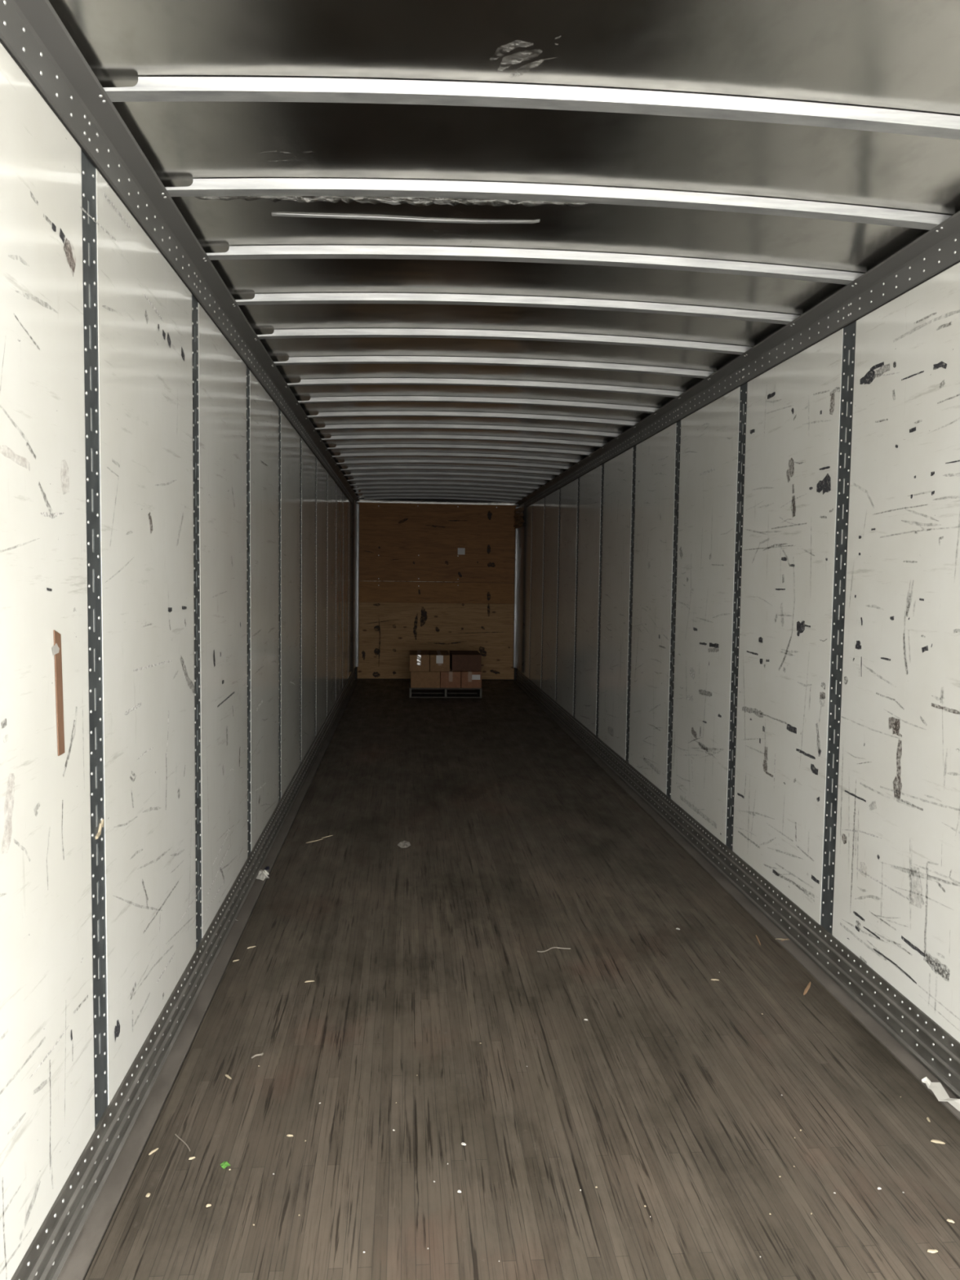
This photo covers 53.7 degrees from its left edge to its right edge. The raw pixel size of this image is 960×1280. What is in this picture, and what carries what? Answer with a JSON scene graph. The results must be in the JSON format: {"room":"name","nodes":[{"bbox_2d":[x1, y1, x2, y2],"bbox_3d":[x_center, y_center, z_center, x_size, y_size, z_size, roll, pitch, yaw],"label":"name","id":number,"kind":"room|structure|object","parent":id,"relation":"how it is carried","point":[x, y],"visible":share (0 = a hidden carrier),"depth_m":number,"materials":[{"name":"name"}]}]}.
{"room":"semi trailer interior","nodes":[
{"label":"semi trailer interior","id":0,"kind":"room"},
{"bbox_2d":[0,42,351,1279],"bbox_3d":[-1.321,-0.246,6.601,0.051,2.840,15.870,0,4,-4],"label":"wall","id":1,"kind":"structure","parent":0,"point":[47,1087],"depth_m":2.57,"materials":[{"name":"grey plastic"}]},
{"bbox_2d":[52,630,64,755],"bbox_3d":[-0.947,0.119,2.129,0.003,0.285,0.068,0,4,-4],"label":"strip","id":2,"kind":"object","parent":1,"relation":"attached to","point":[56,649],"visible":1,"depth_m":2.13,"materials":[{"name":"brown plastic"}]},
{"bbox_2d":[52,643,59,655],"bbox_3d":[-0.943,0.020,2.110,0.001,0.026,0.043,0,4,-4],"label":"tape","id":3,"kind":"object","parent":2,"relation":"attached to","point":[55,649],"depth_m":2.11,"materials":[{"name":"grey plastic"}]},
{"bbox_2d":[80,148,107,1128],"bbox_3d":[-0.972,0.033,2.393,0.006,2.455,0.110,0,4,-4],"label":"wall post","id":4,"kind":"object","parent":1,"relation":"attached to","point":[90,313],"visible":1,"depth_m":2.39,"materials":[{"name":"silver metal"}]},
{"bbox_2d":[95,818,103,839],"bbox_3d":[-0.977,0.484,2.437,0.006,0.042,0.058,0,4,-4],"label":"flake","id":5,"kind":"object","parent":4,"relation":"attached to","point":[101,824],"visible":1,"depth_m":2.44,"materials":[{"name":"beige wood"}]},
{"bbox_2d":[0,0,359,503],"bbox_3d":[-1.245,-1.547,6.468,0.080,0.184,15.770,0,4,-4],"label":"top rail","id":6,"kind":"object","parent":1,"relation":"attached to","point":[32,32],"depth_m":2.54,"materials":[{"name":"black metal"}]},
{"bbox_2d":[10,671,358,1279],"bbox_3d":[-1.280,1.064,6.633,0.068,0.204,15.750,0,4,-4],"label":"bottom rail","id":7,"kind":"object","parent":1,"relation":"attached to","point":[65,1246],"depth_m":2.86,"materials":[{"name":"metal"}]},
{"bbox_2d":[191,294,202,947],"bbox_3d":[-1.062,-0.046,3.558,0.006,2.455,0.110,0,4,-4],"label":"wall post","id":8,"kind":"object","parent":1,"relation":"attached to","point":[194,303],"visible":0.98,"depth_m":3.56,"materials":[{"name":"silver metal"}]},
{"bbox_2d":[246,366,251,857],"bbox_3d":[-1.153,-0.125,4.723,0.006,2.455,0.110,0,4,-4],"label":"wall post","id":9,"kind":"object","parent":1,"relation":"attached to","point":[248,524],"visible":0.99,"depth_m":4.73,"materials":[{"name":"silver metal"}]},
{"bbox_2d":[278,408,280,799],"bbox_3d":[-1.243,-0.204,5.887,0.006,2.455,0.110,0,4,-4],"label":"wall post","id":10,"kind":"object","parent":1,"relation":"attached to","point":[279,410],"visible":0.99,"depth_m":5.89,"materials":[{"name":"silver metal"}]},
{"bbox_2d":[299,436,302,764],"bbox_3d":[-1.334,-0.284,7.052,0.006,2.455,0.110,0,4,-4],"label":"wall post","id":11,"kind":"object","parent":1,"relation":"attached to","point":[300,437],"visible":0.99,"depth_m":7.06,"materials":[{"name":"silver metal"}]},
{"bbox_2d":[315,456,316,736],"bbox_3d":[-1.424,-0.363,8.216,0.006,2.455,0.110,0,4,-4],"label":"wall post","id":12,"kind":"object","parent":1,"relation":"attached to","point":[315,456],"visible":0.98,"depth_m":8.22,"materials":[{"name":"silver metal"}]},
{"bbox_2d":[326,471,327,716],"bbox_3d":[-1.515,-0.442,9.381,0.006,2.455,0.110,0,4,-4],"label":"wall post","id":13,"kind":"object","parent":1,"relation":"attached to","point":[326,471],"visible":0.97,"depth_m":9.40,"materials":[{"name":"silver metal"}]},
{"bbox_2d":[334,483,336,702],"bbox_3d":[-1.605,-0.521,10.546,0.006,2.455,0.110,0,4,-4],"label":"wall post","id":14,"kind":"object","parent":1,"relation":"attached to","point":[335,483],"visible":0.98,"depth_m":10.56,"materials":[{"name":"silver metal"}]},
{"bbox_2d":[342,493,343,688],"bbox_3d":[-1.696,-0.601,11.710,0.006,2.455,0.110,0,4,-4],"label":"wall post","id":15,"kind":"object","parent":1,"relation":"attached to","point":[343,493],"visible":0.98,"depth_m":11.75,"materials":[{"name":"silver metal"}]},
{"bbox_2d":[347,500,349,678],"bbox_3d":[-1.786,-0.680,12.875,0.006,2.455,0.110,0,4,-4],"label":"wall post","id":16,"kind":"object","parent":1,"relation":"attached to","point":[348,500],"visible":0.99,"depth_m":12.92,"materials":[{"name":"silver metal"}]},
{"bbox_2d":[351,499,359,671],"bbox_3d":[-1.835,-0.797,13.978,0.068,2.460,0.839,0,4,-4],"label":"liner","id":17,"kind":"object","parent":1,"relation":"attached to","point":[355,507],"visible":1,"depth_m":14.16,"materials":[{"name":"metal"}]},
{"bbox_2d":[354,498,519,679],"bbox_3d":[-0.661,-0.770,14.559,2.560,2.840,0.069,0,4,-4],"label":"wall","id":18,"kind":"structure","parent":0,"point":[443,500],"depth_m":14.49,"materials":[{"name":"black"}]},
{"bbox_2d":[357,602,514,679],"bbox_3d":[-0.668,0.014,14.559,2.406,1.172,0.035,0,4,-4],"label":"plywood sheet","id":19,"kind":"object","parent":18,"relation":"attached to","point":[388,631],"visible":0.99,"depth_m":14.53,"materials":[{"name":"brown wood"}]},
{"bbox_2d":[359,581,514,604],"bbox_3d":[-0.658,-0.724,14.509,2.406,0.322,0.035,0,4,-4],"label":"plywood sheet","id":20,"kind":"object","parent":18,"relation":"attached to","point":[369,591],"visible":1,"depth_m":14.50,"materials":[{"name":"brown wood"}]},
{"bbox_2d":[355,499,518,505],"bbox_3d":[-0.638,-2.090,14.403,2.470,0.049,0.064,0,4,-4],"label":"trim","id":21,"kind":"structure","parent":18,"relation":"attached to","point":[398,501],"depth_m":14.38,"materials":[{"name":"silver metal"}]},
{"bbox_2d":[358,502,516,582],"bbox_3d":[-0.648,-1.474,14.459,2.406,1.186,0.035,0,4,-4],"label":"plywood sheet","id":22,"kind":"object","parent":18,"relation":"attached to","point":[398,542],"visible":1,"depth_m":14.45,"materials":[{"name":"brown wood"}]},
{"bbox_2d":[457,547,465,554],"bbox_3d":[-0.285,-1.353,14.482,0.110,0.100,0.002,0,4,-4],"label":"paper label","id":23,"kind":"object","parent":22,"relation":"attached to","point":[460,550],"visible":1,"depth_m":14.48,"materials":[{"name":"grey paper"}]},
{"bbox_2d":[48,0,959,501],"bbox_3d":[-0.032,-1.629,6.607,2.600,0.085,15.870,0,4,-4],"label":"ceiling","id":24,"kind":"structure","parent":0,"point":[896,55],"depth_m":2.67,"materials":[{"name":"grey metal"}]},
{"bbox_2d":[195,195,595,207],"bbox_3d":[-0.257,-1.361,2.942,1.243,0.042,0.103,0,4,-4],"label":"tape","id":25,"kind":"object","parent":24,"relation":"attached to","point":[421,202],"visible":0.41,"depth_m":2.96,"materials":[{"name":"grey"}]},
{"bbox_2d":[271,213,540,223],"bbox_3d":[-0.239,-1.383,3.123,0.876,0.026,0.050,0,4,-6],"label":"strip","id":26,"kind":"structure","parent":24,"relation":"attached to","point":[336,216],"depth_m":3.13,"materials":[{"name":"silver metal"}]},
{"bbox_2d":[359,496,518,502],"bbox_3d":[-0.625,-2.113,14.245,2.450,0.066,0.070,0,4,-4],"label":"bow","id":27,"kind":"object","parent":24,"relation":"attached to","point":[397,497],"visible":0.98,"depth_m":14.21,"materials":[{"name":"silver metal"}]},
{"bbox_2d":[357,493,523,499],"bbox_3d":[-0.581,-2.074,13.677,2.450,0.066,0.070,0,4,-4],"label":"bow","id":28,"kind":"object","parent":24,"relation":"attached to","point":[396,494],"visible":0.98,"depth_m":13.65,"materials":[{"name":"silver metal"}]},
{"bbox_2d":[355,489,528,497],"bbox_3d":[-0.537,-2.035,13.110,2.450,0.066,0.070,0,4,-4],"label":"bow","id":29,"kind":"object","parent":24,"relation":"attached to","point":[378,491],"visible":0.98,"depth_m":13.08,"materials":[{"name":"silver metal"}]},
{"bbox_2d":[352,485,533,493],"bbox_3d":[-0.493,-1.997,12.542,2.450,0.066,0.070,0,4,-4],"label":"bow","id":30,"kind":"object","parent":24,"relation":"attached to","point":[386,486],"visible":0.98,"depth_m":12.52,"materials":[{"name":"silver metal"}]},
{"bbox_2d":[350,481,539,488],"bbox_3d":[-0.449,-1.958,11.975,2.450,0.066,0.070,0,4,-4],"label":"bow","id":31,"kind":"object","parent":24,"relation":"attached to","point":[376,482],"visible":0.99,"depth_m":11.95,"materials":[{"name":"silver metal"}]},
{"bbox_2d":[346,476,546,484],"bbox_3d":[-0.405,-1.919,11.407,2.450,0.066,0.070,0,4,-4],"label":"bow","id":32,"kind":"object","parent":24,"relation":"attached to","point":[385,477],"visible":0.98,"depth_m":11.38,"materials":[{"name":"silver metal"}]},
{"bbox_2d":[344,471,554,480],"bbox_3d":[-0.361,-1.881,10.840,2.450,0.066,0.070,0,4,-4],"label":"bow","id":33,"kind":"object","parent":24,"relation":"attached to","point":[370,473],"visible":0.99,"depth_m":10.82,"materials":[{"name":"silver metal"}]},
{"bbox_2d":[340,466,561,475],"bbox_3d":[-0.317,-1.842,10.272,2.450,0.066,0.070,0,4,-4],"label":"bow","id":34,"kind":"object","parent":24,"relation":"attached to","point":[366,467],"visible":0.99,"depth_m":10.25,"materials":[{"name":"silver metal"}]},
{"bbox_2d":[336,459,571,469],"bbox_3d":[-0.273,-1.804,9.705,2.450,0.066,0.070,0,4,-4],"label":"bow","id":35,"kind":"object","parent":24,"relation":"attached to","point":[368,461],"visible":0.98,"depth_m":9.68,"materials":[{"name":"silver metal"}]},
{"bbox_2d":[332,452,581,462],"bbox_3d":[-0.229,-1.765,9.137,2.450,0.066,0.070,0,4,-4],"label":"bow","id":36,"kind":"object","parent":24,"relation":"attached to","point":[371,454],"visible":0.96,"depth_m":9.11,"materials":[{"name":"silver metal"}]},
{"bbox_2d":[327,444,592,455],"bbox_3d":[-0.184,-1.726,8.570,2.450,0.066,0.070,0,4,-4],"label":"bow","id":37,"kind":"object","parent":24,"relation":"attached to","point":[365,446],"visible":0.98,"depth_m":8.55,"materials":[{"name":"silver metal"}]},
{"bbox_2d":[321,434,606,447],"bbox_3d":[-0.140,-1.688,8.002,2.450,0.066,0.070,0,4,-4],"label":"bow","id":38,"kind":"object","parent":24,"relation":"attached to","point":[392,436],"visible":0.98,"depth_m":7.98,"materials":[{"name":"silver metal"}]},
{"bbox_2d":[314,423,621,437],"bbox_3d":[-0.096,-1.649,7.435,2.450,0.066,0.070,0,4,-4],"label":"bow","id":39,"kind":"object","parent":24,"relation":"attached to","point":[366,425],"visible":0.98,"depth_m":7.41,"materials":[{"name":"silver metal"}]},
{"bbox_2d":[306,411,638,426],"bbox_3d":[-0.052,-1.611,6.867,2.450,0.066,0.070,0,4,-4],"label":"bow","id":40,"kind":"object","parent":24,"relation":"attached to","point":[340,414],"visible":0.98,"depth_m":6.84,"materials":[{"name":"silver metal"}]},
{"bbox_2d":[297,395,659,413],"bbox_3d":[-0.008,-1.572,6.300,2.450,0.066,0.070,0,4,-4],"label":"bow","id":41,"kind":"object","parent":24,"relation":"attached to","point":[365,398],"visible":0.98,"depth_m":6.28,"materials":[{"name":"silver metal"}]},
{"bbox_2d":[287,377,684,397],"bbox_3d":[0.036,-1.533,5.732,2.450,0.066,0.070,0,4,-4],"label":"bow","id":42,"kind":"object","parent":24,"relation":"attached to","point":[354,381],"visible":0.98,"depth_m":5.71,"materials":[{"name":"silver metal"}]},
{"bbox_2d":[273,355,714,378],"bbox_3d":[0.080,-1.495,5.165,2.450,0.066,0.070,0,4,-4],"label":"bow","id":43,"kind":"object","parent":24,"relation":"attached to","point":[345,359],"visible":0.95,"depth_m":5.14,"materials":[{"name":"silver metal"}]},
{"bbox_2d":[257,328,752,355],"bbox_3d":[0.124,-1.456,4.597,2.450,0.066,0.070,0,4,-4],"label":"bow","id":44,"kind":"object","parent":24,"relation":"attached to","point":[353,332],"visible":0.98,"depth_m":4.57,"materials":[{"name":"silver metal"}]},
{"bbox_2d":[235,293,800,324],"bbox_3d":[0.168,-1.417,4.030,2.450,0.066,0.070,0,4,-4],"label":"bow","id":45,"kind":"object","parent":24,"relation":"attached to","point":[287,298],"visible":0.98,"depth_m":4.01,"materials":[{"name":"silver metal"}]},
{"bbox_2d":[102,76,959,139],"bbox_3d":[0.301,-1.302,2.327,2.450,0.066,0.070,0,4,-4],"label":"bow","id":46,"kind":"object","parent":24,"relation":"attached to","point":[246,89],"visible":0.99,"depth_m":2.30,"materials":[{"name":"silver metal"}]},
{"bbox_2d":[205,245,863,284],"bbox_3d":[0.212,-1.379,3.462,2.450,0.066,0.070,0,4,-4],"label":"bow","id":47,"kind":"object","parent":24,"relation":"attached to","point":[237,252],"visible":0.99,"depth_m":3.44,"materials":[{"name":"silver metal"}]},
{"bbox_2d":[164,178,951,230],"bbox_3d":[0.257,-1.340,2.895,2.450,0.066,0.070,0,4,-4],"label":"bow","id":48,"kind":"object","parent":24,"relation":"attached to","point":[199,187],"visible":0.99,"depth_m":2.88,"materials":[{"name":"silver metal"}]},
{"bbox_2d":[84,679,959,1279],"bbox_3d":[-0.070,1.181,6.796,2.560,0.080,15.870,0,4,-4],"label":"floor","id":49,"kind":"structure","parent":0,"point":[668,1100],"depth_m":3.06,"materials":[{"name":"brown wood"}]},
{"bbox_2d":[148,1147,158,1155],"bbox_3d":[-0.899,1.407,2.613,0.006,0.005,0.035,3,4,30],"label":"wood splinter","id":50,"kind":"object","parent":49,"relation":"on","point":[157,1148],"visible":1,"depth_m":2.61,"materials":[{"name":"beige wood"}]},
{"bbox_2d":[174,1133,190,1151],"bbox_3d":[-0.830,1.405,2.655,0.007,0.003,0.101,-2,5,-40],"label":"curled leaf","id":51,"kind":"object","parent":49,"relation":"on","point":[175,1134],"visible":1,"depth_m":2.65,"materials":[{"name":"brown"}]},
{"bbox_2d":[220,1161,230,1168],"bbox_3d":[-0.690,1.414,2.556,0.028,0.004,0.024,4,5,37],"label":"leaf fragment","id":52,"kind":"object","parent":49,"relation":"on","point":[224,1164],"visible":1,"depth_m":2.55,"materials":[{"name":"green plant"}]},
{"bbox_2d":[251,1053,263,1058],"bbox_3d":[-0.736,1.374,3.138,0.044,0.005,0.013,-2,5,-35],"label":"curled leaf","id":53,"kind":"object","parent":49,"relation":"on","point":[260,1054],"visible":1,"depth_m":3.14,"materials":[{"name":"brown"}]},
{"bbox_2d":[256,869,269,880],"bbox_3d":[-1.149,1.228,5.012,0.076,0.022,0.211,0,4,-11],"label":"crumpled paper","id":54,"kind":"object","parent":49,"relation":"on","point":[262,874],"visible":0.89,"depth_m":4.97,"materials":[{"name":"grey paper"}]},
{"bbox_2d":[397,840,410,848],"bbox_3d":[-0.451,1.210,5.635,0.079,0.007,0.155,0,4,-4],"label":"ring","id":55,"kind":"object","parent":49,"relation":"on","point":[403,844],"visible":1,"depth_m":5.62,"materials":[{"name":"grey"}]},
{"bbox_2d":[408,679,482,697],"bbox_3d":[-0.486,0.660,12.893,0.950,0.133,1.005,0,4,-4],"label":"pallet","id":56,"kind":"object","parent":49,"relation":"on","point":[478,691],"visible":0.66,"depth_m":12.47,"materials":[{"name":"brown wood"}]},
{"bbox_2d":[410,671,439,688],"bbox_3d":[-0.723,0.508,12.513,0.380,0.213,0.296,0,4,-4],"label":"cardboard box","id":57,"kind":"object","parent":56,"relation":"on","point":[429,679],"visible":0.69,"depth_m":12.37,"materials":[{"name":"brown cardboard"}]},
{"bbox_2d":[409,652,429,671],"bbox_3d":[-0.801,0.289,12.535,0.258,0.216,0.390,0,4,-4],"label":"cardboard box","id":58,"kind":"object","parent":57,"relation":"on","point":[419,661],"visible":1,"depth_m":12.35,"materials":[{"name":"brown cardboard"}]},
{"bbox_2d":[429,653,449,671],"bbox_3d":[-0.538,0.291,12.555,0.259,0.216,0.390,0,4,-4],"label":"cardboard box","id":59,"kind":"object","parent":57,"relation":"on","point":[438,662],"visible":0.94,"depth_m":12.37,"materials":[{"name":"brown cardboard"}]},
{"bbox_2d":[440,668,461,688],"bbox_3d":[-0.398,0.507,12.581,0.268,0.214,0.390,0,4,-4],"label":"cardboard box","id":60,"kind":"object","parent":56,"relation":"on","point":[451,679],"visible":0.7,"depth_m":12.39,"materials":[{"name":"brown cardboard"}]},
{"bbox_2d":[460,671,481,688],"bbox_3d":[-0.126,0.510,12.602,0.265,0.214,0.390,0,4,-4],"label":"cardboard box","id":61,"kind":"object","parent":56,"relation":"on","point":[469,679],"visible":0.73,"depth_m":12.41,"materials":[{"name":"brown cardboard"}]},
{"bbox_2d":[450,653,481,671],"bbox_3d":[-0.188,0.291,12.630,0.387,0.216,0.296,0,4,-4],"label":"cardboard box","id":62,"kind":"object","parent":61,"relation":"on","point":[459,661],"visible":1,"depth_m":12.49,"materials":[{"name":"brown cardboard"}]},
{"bbox_3d":[-0.753,0.481,12.901,0.380,0.213,0.476,0,4,-4],"label":"cardboard box","id":63,"kind":"object","parent":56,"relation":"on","visible":0},
{"bbox_2d":[408,650,428,666],"bbox_3d":[-0.832,0.263,12.923,0.258,0.216,0.390,0,4,-4],"label":"cardboard box","id":64,"kind":"object","parent":63,"relation":"on","point":[410,651],"visible":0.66,"depth_m":12.96,"materials":[{"name":"brown cardboard"}]},
{"bbox_2d":[428,650,448,653],"bbox_3d":[-0.568,0.265,12.944,0.259,0.216,0.390,0,4,-4],"label":"cardboard box","id":65,"kind":"object","parent":63,"relation":"on","point":[429,651],"visible":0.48,"depth_m":12.89,"materials":[{"name":"brown cardboard"}]},
{"bbox_3d":[-0.156,0.483,12.992,0.265,0.213,0.386,0,4,-4],"label":"cardboard box","id":66,"kind":"object","parent":56,"relation":"on","visible":0},
{"bbox_2d":[449,650,479,666],"bbox_3d":[-0.214,0.268,12.978,0.387,0.216,0.376,0,4,-4],"label":"cardboard box","id":67,"kind":"object","parent":66,"relation":"on","point":[451,651],"visible":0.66,"depth_m":12.96,"materials":[{"name":"brown cardboard"}]},
{"bbox_2d":[537,946,570,952],"bbox_3d":[0.314,1.326,4.071,0.151,0.004,0.035,0,4,-17],"label":"curled leaf","id":68,"kind":"object","parent":49,"relation":"on","point":[552,947],"visible":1,"depth_m":4.08,"materials":[{"name":"beige plant"}]},
{"bbox_2d":[803,982,810,995],"bbox_3d":[1.283,1.363,3.718,0.013,0.004,0.140,3,4,31],"label":"wood splinter","id":69,"kind":"object","parent":49,"relation":"on","point":[807,988],"visible":1,"depth_m":3.70,"materials":[{"name":"brown wood"}]},
{"bbox_2d":[927,1248,937,1253],"bbox_3d":[1.080,1.458,2.264,0.026,0.004,0.010,0,4,-4],"label":"wood splinter","id":70,"kind":"object","parent":49,"relation":"on","point":[928,1250],"visible":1,"depth_m":2.26,"materials":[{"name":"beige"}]},
{"bbox_2d":[930,1139,945,1143],"bbox_3d":[1.307,1.431,2.707,0.038,0.004,0.012,2,4,21],"label":"wood splinter","id":71,"kind":"object","parent":49,"relation":"on","point":[931,1140],"visible":1,"depth_m":2.71,"materials":[{"name":"beige wood"}]},
{"bbox_2d":[516,262,959,1042],"bbox_3d":[1.220,-0.225,6.800,0.051,2.840,15.870,0,4,-4],"label":"wall","id":72,"kind":"structure","parent":0,"point":[896,894],"depth_m":4.06,"materials":[{"name":"white plastic"}]},
{"bbox_2d":[512,502,526,672],"bbox_3d":[0.573,-0.777,14.163,0.099,2.460,0.845,0,4,-4],"label":"liner","id":73,"kind":"object","parent":72,"relation":"attached to","point":[520,513],"visible":1,"depth_m":14.22,"materials":[{"name":"metal"}]},
{"bbox_2d":[528,503,533,679],"bbox_3d":[0.707,-0.662,13.110,0.006,2.455,0.110,0,4,-4],"label":"wall post","id":74,"kind":"object","parent":72,"relation":"attached to","point":[532,504],"visible":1,"depth_m":13.12,"materials":[{"name":"silver metal"}]},
{"bbox_2d":[541,497,545,689],"bbox_3d":[0.798,-0.583,11.945,0.006,2.455,0.110,0,4,-4],"label":"wall post","id":75,"kind":"object","parent":72,"relation":"attached to","point":[544,497],"visible":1,"depth_m":11.96,"materials":[{"name":"silver metal"}]},
{"bbox_2d":[555,488,560,702],"bbox_3d":[0.888,-0.503,10.780,0.006,2.455,0.110,0,4,-4],"label":"wall post","id":76,"kind":"object","parent":72,"relation":"attached to","point":[560,488],"visible":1,"depth_m":10.79,"materials":[{"name":"silver metal"}]},
{"bbox_2d":[573,477,579,717],"bbox_3d":[0.979,-0.424,9.616,0.006,2.455,0.110,0,4,-4],"label":"wall post","id":77,"kind":"object","parent":72,"relation":"attached to","point":[578,497],"visible":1,"depth_m":9.62,"materials":[{"name":"silver metal"}]},
{"bbox_2d":[595,463,604,737],"bbox_3d":[1.069,-0.345,8.451,0.006,2.455,0.110,0,4,-4],"label":"wall post","id":78,"kind":"object","parent":72,"relation":"attached to","point":[602,465],"visible":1,"depth_m":8.46,"materials":[{"name":"silver metal"}]},
{"bbox_2d":[625,444,636,762],"bbox_3d":[1.160,-0.266,7.287,0.006,2.455,0.110,0,4,-4],"label":"wall post","id":79,"kind":"object","parent":72,"relation":"attached to","point":[633,479],"visible":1,"depth_m":7.29,"materials":[{"name":"silver metal"}]},
{"bbox_2d":[666,420,680,798],"bbox_3d":[1.250,-0.186,6.122,0.006,2.455,0.110,0,4,-4],"label":"wall post","id":80,"kind":"object","parent":72,"relation":"attached to","point":[677,424],"visible":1,"depth_m":6.12,"materials":[{"name":"silver metal"}]},
{"bbox_2d":[512,669,959,1120],"bbox_3d":[1.152,1.084,6.824,0.068,0.204,15.750,0,4,-4],"label":"bottom rail","id":81,"kind":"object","parent":72,"relation":"attached to","point":[920,1044],"depth_m":4.07,"materials":[{"name":"metal"}]},
{"bbox_2d":[921,1076,959,1111],"bbox_3d":[1.448,1.408,2.916,0.078,0.015,0.224,-1,4,-20],"label":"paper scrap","id":82,"kind":"object","parent":81,"relation":"on","point":[937,1088],"visible":1,"depth_m":2.95,"materials":[{"name":"white paper"}]},
{"bbox_2d":[725,382,747,849],"bbox_3d":[1.341,-0.107,4.957,0.006,2.455,0.110,0,4,-4],"label":"wall post","id":83,"kind":"object","parent":72,"relation":"attached to","point":[743,392],"visible":1,"depth_m":4.96,"materials":[{"name":"silver metal"}]},
{"bbox_2d":[515,210,959,506],"bbox_3d":[1.187,-1.527,6.659,0.080,0.184,15.770,0,4,-4],"label":"top rail","id":84,"kind":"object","parent":72,"relation":"attached to","point":[935,251],"depth_m":4.05,"materials":[{"name":"black metal"}]},
{"bbox_2d":[820,320,856,933],"bbox_3d":[1.431,-0.028,3.793,0.006,2.455,0.110,0,4,-4],"label":"wall post","id":85,"kind":"object","parent":72,"relation":"attached to","point":[849,331],"visible":1,"depth_m":3.79,"materials":[{"name":"silver metal"}]}
]}

